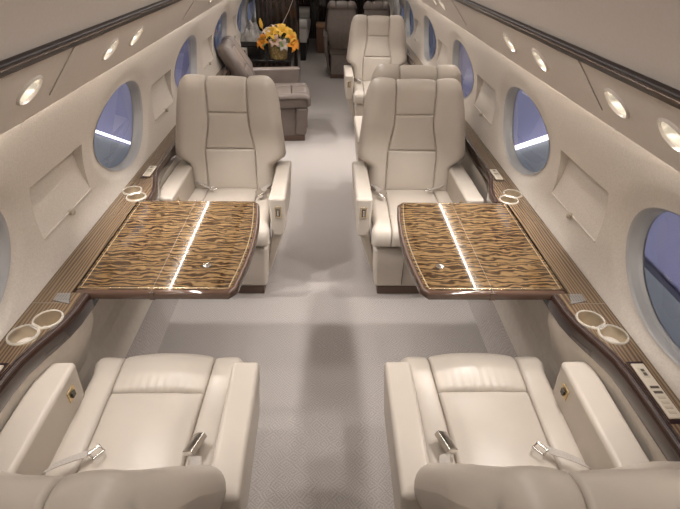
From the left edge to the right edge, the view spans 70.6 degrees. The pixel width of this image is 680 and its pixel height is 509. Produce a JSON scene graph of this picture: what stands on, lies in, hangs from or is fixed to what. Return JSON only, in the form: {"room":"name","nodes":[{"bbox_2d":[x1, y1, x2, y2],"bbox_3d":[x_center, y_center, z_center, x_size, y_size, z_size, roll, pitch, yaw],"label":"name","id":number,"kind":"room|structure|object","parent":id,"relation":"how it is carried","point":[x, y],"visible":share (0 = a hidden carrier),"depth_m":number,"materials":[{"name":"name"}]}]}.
{"room":"aircraft cabin","nodes":[
{"label":"aircraft cabin","id":0,"kind":"room"},
{"bbox_2d":[0,0,255,340],"bbox_3d":[-1.052,-2.008,4.338,0.144,0.610,11.700,0,33,-2],"label":"wall","id":1,"kind":"structure","parent":0,"point":[29,150],"depth_m":1.80,"materials":[{"name":"plastic"}]},
{"bbox_2d":[0,212,10,302],"bbox_3d":[-1.027,0.094,1.231,0.103,0.388,0.643,0,33,-2],"label":"window","id":2,"kind":"structure","parent":1,"relation":"in","point":[5,245],"depth_m":1.50,"materials":[{"name":"grey plastic"}]},
{"bbox_2d":[16,75,43,105],"bbox_3d":[-0.781,-0.411,1.199,0.072,0.075,0.113,0,33,-2],"label":"reading lamp","id":3,"kind":"object","parent":1,"relation":"attached to","point":[27,92],"visible":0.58,"depth_m":1.23,"materials":[{"name":"plastic"}]},
{"bbox_2d":[20,144,91,239],"bbox_3d":[-1.043,-0.245,1.792,0.049,0.221,0.400,0,33,-2],"label":"pocket","id":4,"kind":"object","parent":1,"relation":"attached to","point":[56,196],"visible":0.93,"depth_m":1.81,"materials":[{"name":"plastic"}]},
{"bbox_2d":[49,34,103,94],"bbox_3d":[-0.769,-0.559,1.407,0.109,0.132,0.200,0,33,-2],"label":"door","id":5,"kind":"structure","parent":1,"relation":"in","point":[80,56],"depth_m":1.39,"materials":[{"name":"plastic"}]},
{"bbox_2d":[102,38,118,60],"bbox_3d":[-0.793,-0.706,1.645,0.072,0.075,0.113,0,33,-2],"label":"reading lamp","id":6,"kind":"object","parent":1,"relation":"attached to","point":[111,48],"visible":0.5,"depth_m":1.67,"materials":[{"name":"plastic"}]},
{"bbox_2d":[0,0,222,134],"bbox_3d":[-0.865,-2.338,4.125,0.181,0.204,11.700,0,33,-2],"label":"overhead panel","id":7,"kind":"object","parent":1,"relation":"attached to","point":[160,23],"depth_m":1.54,"materials":[{"name":"plastic"}]},
{"bbox_2d":[94,81,142,170],"bbox_3d":[-1.058,-0.627,2.325,0.103,0.388,0.643,0,33,-2],"label":"window","id":8,"kind":"structure","parent":1,"relation":"in","point":[136,99],"depth_m":2.54,"materials":[{"name":"grey plastic"}]},
{"bbox_2d":[0,50,244,431],"bbox_3d":[-0.950,-0.230,2.458,0.167,0.332,6.600,0,33,-2],"label":"ledge","id":9,"kind":"object","parent":1,"relation":"attached to","point":[68,341],"visible":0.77,"depth_m":1.60,"materials":[{"name":"brown wood"}]},
{"bbox_2d":[0,363,8,374],"bbox_3d":[-0.949,0.360,1.253,0.048,0.011,0.214,0,33,-2],"label":"switch panel","id":10,"kind":"object","parent":9,"relation":"on","point":[3,366],"visible":1,"depth_m":1.33,"materials":[{"name":"white plastic"}]},
{"bbox_2d":[5,309,63,345],"bbox_3d":[-0.932,0.242,1.484,0.091,0.057,0.172,18,37,23],"label":"cup holder","id":11,"kind":"object","parent":9,"relation":"on","point":[50,318],"visible":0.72,"depth_m":1.48,"materials":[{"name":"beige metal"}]},
{"bbox_2d":[53,293,71,303],"bbox_3d":[-0.915,0.144,1.588,0.060,0.003,0.055,0,33,-2],"label":"plate","id":12,"kind":"object","parent":9,"relation":"on","point":[60,297],"visible":1,"depth_m":1.59,"materials":[{"name":"grey metal"}]},
{"bbox_2d":[122,186,146,201],"bbox_3d":[-0.960,-0.263,2.250,0.091,0.057,0.168,-18,38,-27],"label":"cup holder","id":13,"kind":"object","parent":9,"relation":"on","point":[133,193],"visible":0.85,"depth_m":2.25,"materials":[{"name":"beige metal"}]},
{"bbox_2d":[141,166,158,177],"bbox_3d":[-0.969,-0.425,2.445,0.048,0.011,0.149,0,33,-2],"label":"switch panel","id":14,"kind":"object","parent":9,"relation":"on","point":[148,173],"visible":1,"depth_m":2.43,"materials":[{"name":"beige plastic"}]},
{"bbox_2d":[75,200,259,309],"bbox_3d":[-0.643,-0.004,1.951,0.611,0.144,0.692,0,33,-2],"label":"folding table","id":15,"kind":"object","parent":9,"relation":"attached to","point":[196,249],"visible":0.97,"depth_m":1.83,"materials":[{"name":"brown wood"}]},
{"bbox_2d":[17,47,247,391],"bbox_3d":[-1.052,-1.532,4.651,0.096,0.500,11.700,0,33,-2],"label":"trim","id":16,"kind":"structure","parent":1,"relation":"attached to","point":[117,322],"depth_m":1.99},
{"bbox_2d":[129,26,143,45],"bbox_3d":[-0.800,-0.852,1.867,0.072,0.075,0.113,0,33,-2],"label":"reading lamp","id":17,"kind":"object","parent":1,"relation":"attached to","point":[137,34],"visible":0.56,"depth_m":1.89,"materials":[{"name":"plastic"}]},
{"bbox_2d":[148,69,173,120],"bbox_3d":[-1.074,-0.966,2.885,0.049,0.221,0.400,0,33,-2],"label":"pocket","id":18,"kind":"object","parent":1,"relation":"attached to","point":[162,99],"visible":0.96,"depth_m":2.93,"materials":[{"name":"plastic"}]},
{"bbox_2d":[175,35,196,81],"bbox_3d":[-1.088,-1.348,3.418,0.103,0.388,0.643,0,33,-2],"label":"window","id":19,"kind":"structure","parent":1,"relation":"in","point":[192,53],"depth_m":3.65,"materials":[{"name":"grey plastic"}]},
{"bbox_2d":[182,0,199,19],"bbox_3d":[-0.804,-1.385,2.659,0.109,0.132,0.200,0,33,-2],"label":"door","id":20,"kind":"structure","parent":1,"relation":"in","point":[195,3],"depth_m":2.65,"materials":[{"name":"plastic"}]},
{"bbox_2d":[202,34,213,68],"bbox_3d":[-1.104,-1.687,3.979,0.049,0.221,0.400,0,33,-2],"label":"pocket","id":21,"kind":"object","parent":1,"relation":"attached to","point":[207,54],"visible":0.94,"depth_m":4.05,"materials":[{"name":"fabric"}]},
{"bbox_2d":[214,11,226,46],"bbox_3d":[-1.119,-2.069,4.511,0.103,0.388,0.643,0,33,-2],"label":"window","id":22,"kind":"structure","parent":1,"relation":"in","point":[223,16],"depth_m":4.71,"materials":[{"name":"grey"}]},
{"bbox_2d":[230,14,236,37],"bbox_3d":[-1.135,-2.408,5.072,0.049,0.221,0.400,0,33,-2],"label":"pocket","id":23,"kind":"object","parent":1,"relation":"attached to","point":[233,32],"visible":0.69,"depth_m":5.17,"materials":[{"name":"plastic"}]},
{"bbox_2d":[237,0,245,33],"bbox_3d":[-1.149,-2.790,5.605,0.103,0.388,0.643,0,33,-2],"label":"window","id":24,"kind":"structure","parent":1,"relation":"in","point":[243,4],"depth_m":5.81,"materials":[{"name":"grey"}]},
{"bbox_2d":[249,0,255,17],"bbox_3d":[-1.179,-3.510,6.698,0.103,0.388,0.643,0,33,-2],"label":"window","id":25,"kind":"structure","parent":1,"relation":"in","point":[250,3],"depth_m":6.59,"materials":[{"name":"grey"}]},
{"bbox_2d":[157,38,487,508],"bbox_3d":[-0.149,-1.169,4.916,1.720,0.030,11.700,0,33,-2],"label":"floor","id":26,"kind":"structure","parent":0,"point":[321,336],"depth_m":2.48,"materials":[{"name":"carpet"}]},
{"bbox_2d":[0,353,259,508],"bbox_3d":[-0.583,0.567,1.339,0.670,0.986,0.916,0,33,-2],"label":"seat","id":27,"kind":"object","parent":26,"relation":"on","point":[161,430],"visible":0.99,"depth_m":1.38,"materials":[{"name":"beige leather"}]},
{"bbox_2d":[159,74,291,292],"bbox_3d":[-0.623,-0.382,2.701,0.670,1.070,0.729,0,33,-2],"label":"seat","id":28,"kind":"object","parent":26,"relation":"on","point":[229,140],"visible":0.76,"depth_m":2.71,"materials":[{"name":"beige leather"}]},
{"bbox_2d":[217,36,310,140],"bbox_3d":[-0.714,-1.630,4.740,0.853,0.910,0.645,-2,34,-6],"label":"seat","id":29,"kind":"object","parent":26,"relation":"on","point":[294,97],"visible":0.66,"depth_m":4.69,"materials":[{"name":"beige leather"}]},
{"bbox_2d":[279,90,307,108],"bbox_3d":[-0.597,-1.569,4.792,0.535,0.114,0.472,-2,34,-6],"label":"seat cushion","id":30,"kind":"object","parent":29,"relation":"on","point":[286,101],"depth_m":4.60,"materials":[{"name":"beige leather"}]},
{"bbox_2d":[248,45,294,66],"bbox_3d":[-0.848,-2.143,5.818,0.590,0.575,0.870,0,33,-2],"label":"table","id":31,"kind":"object","parent":26,"relation":"on","point":[264,60],"visible":0.16,"depth_m":5.35,"materials":[{"name":"brown wood"}]},
{"bbox_2d":[240,41,264,55],"bbox_3d":[-1.015,-2.441,5.605,0.224,0.150,0.414,0,33,-2],"label":"case","id":32,"kind":"object","parent":31,"relation":"on","point":[252,50],"visible":0.42,"depth_m":5.43,"materials":[{"name":"black"}]},
{"bbox_2d":[240,20,261,41],"bbox_3d":[-1.012,-2.577,5.510,0.240,0.180,0.380,0,33,-2],"label":"blanket","id":33,"kind":"object","parent":32,"relation":"on","point":[251,33],"visible":0.84,"depth_m":5.40,"materials":[{"name":"grey fabric"}]},
{"bbox_2d":[262,35,291,59],"bbox_3d":[-0.691,-2.295,5.336,0.397,0.214,0.449,0,33,-2],"label":"flower pot","id":34,"kind":"object","parent":31,"relation":"on","point":[275,53],"visible":0.56,"depth_m":5.29,"materials":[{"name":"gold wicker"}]},
{"bbox_2d":[257,33,268,49],"bbox_3d":[-0.817,-2.327,5.240,0.197,0.162,0.153,0,33,-2],"label":"flower","id":35,"kind":"object","parent":34,"relation":"in","point":[260,42],"visible":0.91,"depth_m":5.24,"materials":[{"name":"orange plant"}]},
{"bbox_2d":[259,18,268,39],"bbox_3d":[-0.811,-2.424,5.263,0.140,0.307,0.037,-12,36,-20],"label":"bud","id":36,"kind":"object","parent":34,"relation":"in","point":[260,20],"visible":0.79,"depth_m":5.18,"materials":[{"name":"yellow plant"}]},
{"bbox_2d":[265,26,278,38],"bbox_3d":[-0.744,-2.381,5.206,0.135,0.163,0.142,-12,36,-20],"label":"flower","id":37,"kind":"object","parent":34,"relation":"in","point":[271,29],"visible":0.92,"depth_m":5.19,"materials":[{"name":"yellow plant"}]},
{"bbox_2d":[269,34,281,46],"bbox_3d":[-0.693,-2.315,5.197,0.118,0.121,0.134,28,42,34],"label":"flower","id":38,"kind":"object","parent":34,"relation":"in","point":[276,41],"visible":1,"depth_m":5.18,"materials":[{"name":"beige plant"}]},
{"bbox_2d":[274,23,288,36],"bbox_3d":[-0.624,-2.403,5.219,0.158,0.189,0.158,8,34,9],"label":"flower","id":39,"kind":"object","parent":34,"relation":"in","point":[281,27],"visible":0.97,"depth_m":5.19,"materials":[{"name":"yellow plant"}]},
{"bbox_2d":[277,39,287,50],"bbox_3d":[-0.637,-2.285,5.224,0.146,0.121,0.104,21,38,27],"label":"flower","id":40,"kind":"object","parent":34,"relation":"in","point":[284,43],"visible":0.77,"depth_m":5.21,"materials":[{"name":"beige plant"}]},
{"bbox_2d":[284,28,296,41],"bbox_3d":[-0.557,-2.378,5.223,0.178,0.148,0.126,-4,34,-8],"label":"flower","id":41,"kind":"object","parent":34,"relation":"in","point":[290,30],"visible":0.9,"depth_m":5.22,"materials":[{"name":"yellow plant"}]},
{"bbox_2d":[287,34,298,51],"bbox_3d":[-0.549,-2.308,5.242,0.199,0.174,0.164,0,33,-2],"label":"flower","id":42,"kind":"object","parent":34,"relation":"in","point":[295,44],"visible":0.97,"depth_m":5.24,"materials":[{"name":"orange plant"}]},
{"bbox_2d":[255,0,300,82],"bbox_3d":[-0.794,-2.935,6.273,0.500,1.400,0.662,0,33,-2],"label":"cabinet","id":43,"kind":"object","parent":26,"relation":"on","point":[270,12],"visible":0.21,"depth_m":5.89,"materials":[{"name":"brown wood"}]},
{"bbox_2d":[299,6,310,60],"bbox_3d":[-0.811,-4.047,8.451,0.550,0.860,1.770,0,33,-2],"label":"divan","id":44,"kind":"object","parent":26,"relation":"on","point":[304,11],"visible":0.38,"depth_m":7.93,"materials":[{"name":"black"}]},
{"bbox_2d":[299,17,310,38],"bbox_3d":[-0.802,-4.005,8.479,0.530,0.160,1.480,0,33,-2],"label":"seat cushion","id":45,"kind":"object","parent":44,"relation":"on","point":[308,18],"depth_m":8.47,"materials":[{"name":"grey leather"}]},
{"bbox_2d":[316,21,328,52],"bbox_3d":[-0.270,-3.882,8.576,0.310,0.470,0.310,0,33,-2],"label":"box","id":46,"kind":"object","parent":26,"relation":"on","point":[320,26],"visible":0.52,"depth_m":8.45,"materials":[{"name":"brown wood"}]},
{"bbox_2d":[316,21,324,27],"bbox_3d":[-0.266,-4.049,8.466,0.310,0.070,0.310,0,33,-2],"label":"cushion","id":47,"kind":"object","parent":46,"relation":"on","point":[318,24],"depth_m":8.35,"materials":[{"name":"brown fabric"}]},
{"bbox_2d":[323,0,357,78],"bbox_3d":[0.004,-3.138,6.959,0.489,1.018,0.681,0,33,-2],"label":"seat","id":48,"kind":"object","parent":26,"relation":"on","point":[339,14],"visible":0.87,"depth_m":6.67,"materials":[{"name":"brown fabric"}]},
{"bbox_2d":[329,46,346,54],"bbox_3d":[0.008,-3.046,7.058,0.345,0.114,0.535,0,33,-2],"label":"seat cushion","id":49,"kind":"object","parent":48,"relation":"on","point":[331,51],"depth_m":6.84,"materials":[{"name":"brown leather"}]},
{"bbox_2d":[344,14,406,122],"bbox_3d":[0.378,-1.835,4.946,0.670,1.070,0.729,0,33,-2],"label":"seat","id":50,"kind":"object","parent":26,"relation":"on","point":[374,40],"visible":0.61,"depth_m":4.94,"materials":[{"name":"beige leather"}]},
{"bbox_2d":[362,1,389,16],"bbox_3d":[0.488,-3.136,6.974,0.442,1.018,0.681,0,33,-2],"label":"seat","id":51,"kind":"object","parent":26,"relation":"on","point":[376,7],"visible":0.32,"depth_m":6.46,"materials":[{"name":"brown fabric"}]},
{"bbox_2d":[354,64,461,160],"bbox_3d":[0.445,-0.861,3.451,0.670,1.091,0.743,0,33,-2],"label":"seat","id":52,"kind":"object","parent":26,"relation":"on","point":[394,71],"visible":0.07,"depth_m":2.88,"materials":[{"name":"beige leather"}]},
{"bbox_2d":[352,77,483,293],"bbox_3d":[0.412,-0.377,2.733,0.670,1.070,0.729,0,33,-2],"label":"seat","id":53,"kind":"object","parent":26,"relation":"on","point":[411,146],"visible":0.71,"depth_m":2.73,"materials":[{"name":"beige leather"}]},
{"bbox_2d":[384,353,679,508],"bbox_3d":[0.478,0.572,1.372,0.670,0.986,0.916,0,33,-2],"label":"seat","id":54,"kind":"object","parent":26,"relation":"on","point":[464,430],"visible":1,"depth_m":1.40,"materials":[{"name":"beige leather"}]},
{"bbox_2d":[299,0,374,38],"bbox_3d":[-0.266,-5.192,9.293,2.000,1.930,0.040,0,33,-2],"label":"wall","id":55,"kind":"structure","parent":0,"point":[318,8],"depth_m":9.49,"materials":[{"name":"brown wood"}]},
{"bbox_2d":[0,0,181,77],"bbox_3d":[-0.760,-2.423,4.072,0.030,0.033,11.700,0,33,-2],"label":"handrail","id":56,"kind":"object","parent":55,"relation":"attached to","point":[8,66],"visible":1,"depth_m":1.20,"materials":[{"name":"black wood"}]},
{"bbox_2d":[125,299,178,358],"bbox_3d":[-0.989,-1.252,4.838,0.052,0.180,11.700,0,33,-2],"label":"baseboard","id":57,"kind":"structure","parent":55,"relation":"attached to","point":[148,339],"depth_m":2.37,"materials":[{"name":"carpet"}]},
{"bbox_2d":[467,300,517,357],"bbox_3d":[0.694,-1.245,4.890,0.052,0.180,11.700,0,33,-2],"label":"baseboard","id":58,"kind":"structure","parent":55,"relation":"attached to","point":[496,340],"depth_m":2.42,"materials":[{"name":"carpet"}]},
{"bbox_2d":[455,0,679,109],"bbox_3d":[0.523,-2.417,4.112,0.030,0.033,11.700,0,33,-2],"label":"handrail","id":59,"kind":"object","parent":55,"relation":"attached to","point":[658,90],"visible":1,"depth_m":1.13,"materials":[{"name":"black wood"}]},
{"bbox_2d":[0,0,679,90],"bbox_3d":[-0.114,-2.583,3.985,1.280,0.363,11.700,0,33,-2],"label":"ceiling","id":60,"kind":"structure","parent":0,"point":[642,37],"depth_m":1.02,"materials":[{"name":"plastic"}]},
{"bbox_2d":[375,0,679,399],"bbox_3d":[0.795,-2.000,4.395,0.144,0.610,11.700,0,33,-2],"label":"wall","id":61,"kind":"structure","parent":0,"point":[642,180],"depth_m":1.75,"materials":[{"name":"plastic"}]},
{"bbox_2d":[392,0,400,15],"bbox_3d":[0.691,-3.128,6.104,0.107,0.530,0.500,0,33,-2],"label":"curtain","id":62,"kind":"object","parent":61,"relation":"hanging from","point":[396,3],"visible":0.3,"depth_m":5.94,"materials":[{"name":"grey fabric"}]},
{"bbox_2d":[405,0,413,36],"bbox_3d":[0.820,-2.781,5.666,0.103,0.388,0.643,0,33,-2],"label":"window","id":63,"kind":"structure","parent":61,"relation":"in","point":[407,5],"depth_m":5.88,"materials":[{"name":"grey"}]},
{"bbox_2d":[414,17,420,43],"bbox_3d":[0.836,-2.399,5.133,0.049,0.221,0.400,0,33,-2],"label":"pocket","id":64,"kind":"object","parent":61,"relation":"attached to","point":[417,35],"visible":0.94,"depth_m":5.22,"materials":[{"name":"fabric"}]},
{"bbox_2d":[424,15,435,60],"bbox_3d":[0.851,-2.060,4.572,0.103,0.388,0.643,0,33,-2],"label":"window","id":65,"kind":"structure","parent":61,"relation":"in","point":[426,19],"depth_m":4.79,"materials":[{"name":"grey"}]},
{"bbox_2d":[436,38,447,64],"bbox_3d":[0.866,-1.678,4.040,0.049,0.221,0.400,0,33,-2],"label":"pocket","id":66,"kind":"object","parent":61,"relation":"attached to","point":[442,57],"visible":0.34,"depth_m":4.14,"materials":[{"name":"fabric"}]},
{"bbox_2d":[446,0,465,24],"bbox_3d":[0.645,-1.378,2.704,0.109,0.132,0.200,0,33,-2],"label":"door","id":67,"kind":"structure","parent":61,"relation":"in","point":[451,4],"depth_m":2.68,"materials":[{"name":"plastic"}]},
{"bbox_2d":[452,40,472,98],"bbox_3d":[0.881,-1.339,3.479,0.103,0.388,0.643,0,33,-2],"label":"window","id":68,"kind":"structure","parent":61,"relation":"in","point":[456,45],"depth_m":3.67,"materials":[{"name":"grey plastic"}]},
{"bbox_2d":[473,74,495,124],"bbox_3d":[0.896,-0.957,2.946,0.049,0.221,0.400,0,33,-2],"label":"pocket","id":69,"kind":"object","parent":61,"relation":"attached to","point":[485,100],"visible":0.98,"depth_m":2.99,"materials":[{"name":"plastic"}]},
{"bbox_2d":[503,33,516,52],"bbox_3d":[0.685,-0.847,1.917,0.072,0.075,0.113,0,33,-2],"label":"reading lamp","id":70,"kind":"object","parent":61,"relation":"attached to","point":[512,47],"visible":0.51,"depth_m":1.94,"materials":[{"name":"plastic"}]},
{"bbox_2d":[503,87,548,174],"bbox_3d":[0.912,-0.618,2.385,0.103,0.388,0.643,0,33,-2],"label":"window","id":71,"kind":"structure","parent":61,"relation":"in","point":[512,93],"depth_m":2.60,"materials":[{"name":"grey plastic"}]},
{"bbox_2d":[531,48,548,71],"bbox_3d":[0.692,-0.668,1.645,0.072,0.075,0.113,0,33,-2],"label":"reading lamp","id":72,"kind":"object","parent":61,"relation":"attached to","point":[537,56],"visible":0.56,"depth_m":1.67,"materials":[{"name":"plastic"}]},
{"bbox_2d":[403,43,679,461],"bbox_3d":[0.784,-0.414,2.804,0.167,0.332,7.300,0,33,-2],"label":"ledge","id":73,"kind":"object","parent":61,"relation":"attached to","point":[571,341],"visible":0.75,"depth_m":1.58,"materials":[{"name":"brown wood"}]},
{"bbox_2d":[397,203,564,310],"bbox_3d":[0.533,0.002,1.988,0.575,0.144,0.692,0,33,-2],"label":"folding table","id":74,"kind":"object","parent":73,"relation":"attached to","point":[451,251],"visible":0.96,"depth_m":1.86,"materials":[{"name":"brown wood"}]},
{"bbox_2d":[488,169,504,180],"bbox_3d":[0.814,-0.417,2.500,0.048,0.011,0.149,0,33,-2],"label":"switch panel","id":75,"kind":"object","parent":73,"relation":"on","point":[496,175],"visible":1,"depth_m":2.49,"materials":[{"name":"white plastic"}]},
{"bbox_2d":[499,189,522,204],"bbox_3d":[0.815,-0.255,2.305,0.091,0.057,0.168,18,37,24],"label":"cup holder","id":76,"kind":"object","parent":73,"relation":"on","point":[510,196],"visible":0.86,"depth_m":2.30,"materials":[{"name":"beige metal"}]},
{"bbox_2d":[568,294,585,303],"bbox_3d":[0.808,0.153,1.642,0.060,0.003,0.055,0,33,-2],"label":"plate","id":77,"kind":"object","parent":73,"relation":"on","point":[574,298],"visible":1,"depth_m":1.64,"materials":[{"name":"grey metal"}]},
{"bbox_2d":[575,310,629,344],"bbox_3d":[0.831,0.250,1.538,0.091,0.057,0.172,-18,38,-26],"label":"cup holder","id":78,"kind":"object","parent":73,"relation":"on","point":[587,318],"visible":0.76,"depth_m":1.53,"materials":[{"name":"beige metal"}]},
{"bbox_2d":[626,362,679,423],"bbox_3d":[0.860,0.368,1.309,0.048,0.011,0.214,0,33,-2],"label":"switch panel","id":79,"kind":"object","parent":73,"relation":"on","point":[663,402],"visible":1,"depth_m":1.30,"materials":[{"name":"white plastic"}]},
{"bbox_2d":[421,0,679,171],"bbox_3d":[0.624,-2.332,4.171,0.181,0.204,11.700,0,33,-2],"label":"overhead panel","id":80,"kind":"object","parent":61,"relation":"attached to","point":[644,109],"depth_m":1.34,"materials":[{"name":"plastic"}]},
{"bbox_2d":[493,300,618,389],"bbox_3d":[0.771,-1.524,4.708,0.096,0.500,11.700,0,33,-2],"label":"trim","id":81,"kind":"structure","parent":61,"relation":"attached to","point":[525,322],"depth_m":2.04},
{"bbox_2d":[549,47,601,110],"bbox_3d":[0.682,-0.514,1.393,0.109,0.132,0.200,0,33,-2],"label":"door","id":82,"kind":"structure","parent":61,"relation":"in","point":[572,70],"depth_m":1.38,"materials":[{"name":"plastic"}]},
{"bbox_2d":[551,150,617,242],"bbox_3d":[0.927,-0.236,1.853,0.049,0.221,0.400,0,33,-2],"label":"pocket","id":83,"kind":"object","parent":61,"relation":"attached to","point":[585,201],"visible":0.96,"depth_m":1.87,"materials":[{"name":"plastic"}]},
{"bbox_2d":[603,88,629,118],"bbox_3d":[0.704,-0.382,1.211,0.072,0.075,0.113,0,33,-2],"label":"reading lamp","id":84,"kind":"object","parent":61,"relation":"attached to","point":[616,102],"visible":0.56,"depth_m":1.24,"materials":[{"name":"plastic"}]},
{"bbox_2d":[625,207,679,366],"bbox_3d":[0.942,0.103,1.292,0.103,0.388,0.643,0,33,-2],"label":"window","id":85,"kind":"structure","parent":61,"relation":"in","point":[642,222],"depth_m":1.52,"materials":[{"name":"grey plastic"}]},
{"bbox_2d":[656,118,679,152],"bbox_3d":[0.710,-0.250,1.011,0.072,0.075,0.113,0,33,-2],"label":"reading lamp","id":86,"kind":"object","parent":61,"relation":"attached to","point":[671,131],"visible":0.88,"depth_m":1.04,"materials":[{"name":"plastic"}]},
{"label":"outside","id":87,"kind":"structure","parent":0,"visible":0},
{"bbox_3d":[-0.225,0.009,7.188,28.000,0.100,28.000,0,33,-2],"label":"ground","id":88,"kind":"structure","parent":87,"visible":0},
{"bbox_2d":[91,35,215,145],"bbox_3d":[-3.579,-2.296,4.377,0.100,6.700,22.000,0,33,-2],"label":"wall","id":89,"kind":"structure","parent":88,"relation":"on","point":[116,119],"depth_m":8.04,"materials":[{"name":"blue"}]},
{"bbox_2d":[51,135,129,271],"bbox_3d":[-3.522,-0.182,5.772,0.080,1.640,22.000,0,33,-2],"label":"trim","id":90,"kind":"structure","parent":89,"relation":"attached to","point":[110,153],"depth_m":7.34,"materials":[{"name":"grey"}]},
{"bbox_2d":[95,130,130,143],"bbox_3d":[-3.488,-1.813,7.513,0.043,0.949,1.721,0,33,-2],"label":"tube light","id":91,"kind":"object","parent":89,"relation":"attached to","point":[96,131],"visible":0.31,"depth_m":7.33,"materials":[{"name":"white plastic"}]},
{"bbox_2d":[434,43,679,293],"bbox_3d":[3.317,-2.264,4.591,0.100,6.700,22.000,0,33,-2],"label":"wall","id":92,"kind":"structure","parent":88,"relation":"on","point":[662,248],"depth_m":5.01,"materials":[{"name":"blue"}]},
{"bbox_2d":[515,134,548,149],"bbox_3d":[3.028,-1.783,7.715,0.078,0.980,1.738,0,33,-2],"label":"tube light","id":93,"kind":"object","parent":92,"relation":"attached to","point":[545,137],"visible":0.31,"depth_m":7.50,"materials":[{"name":"white plastic"}]},
{"bbox_2d":[516,140,679,346],"bbox_3d":[3.155,-0.151,5.978,0.080,1.640,22.000,0,33,-2],"label":"trim","id":94,"kind":"structure","parent":92,"relation":"attached to","point":[665,299],"depth_m":4.77,"materials":[{"name":"grey plastic"}]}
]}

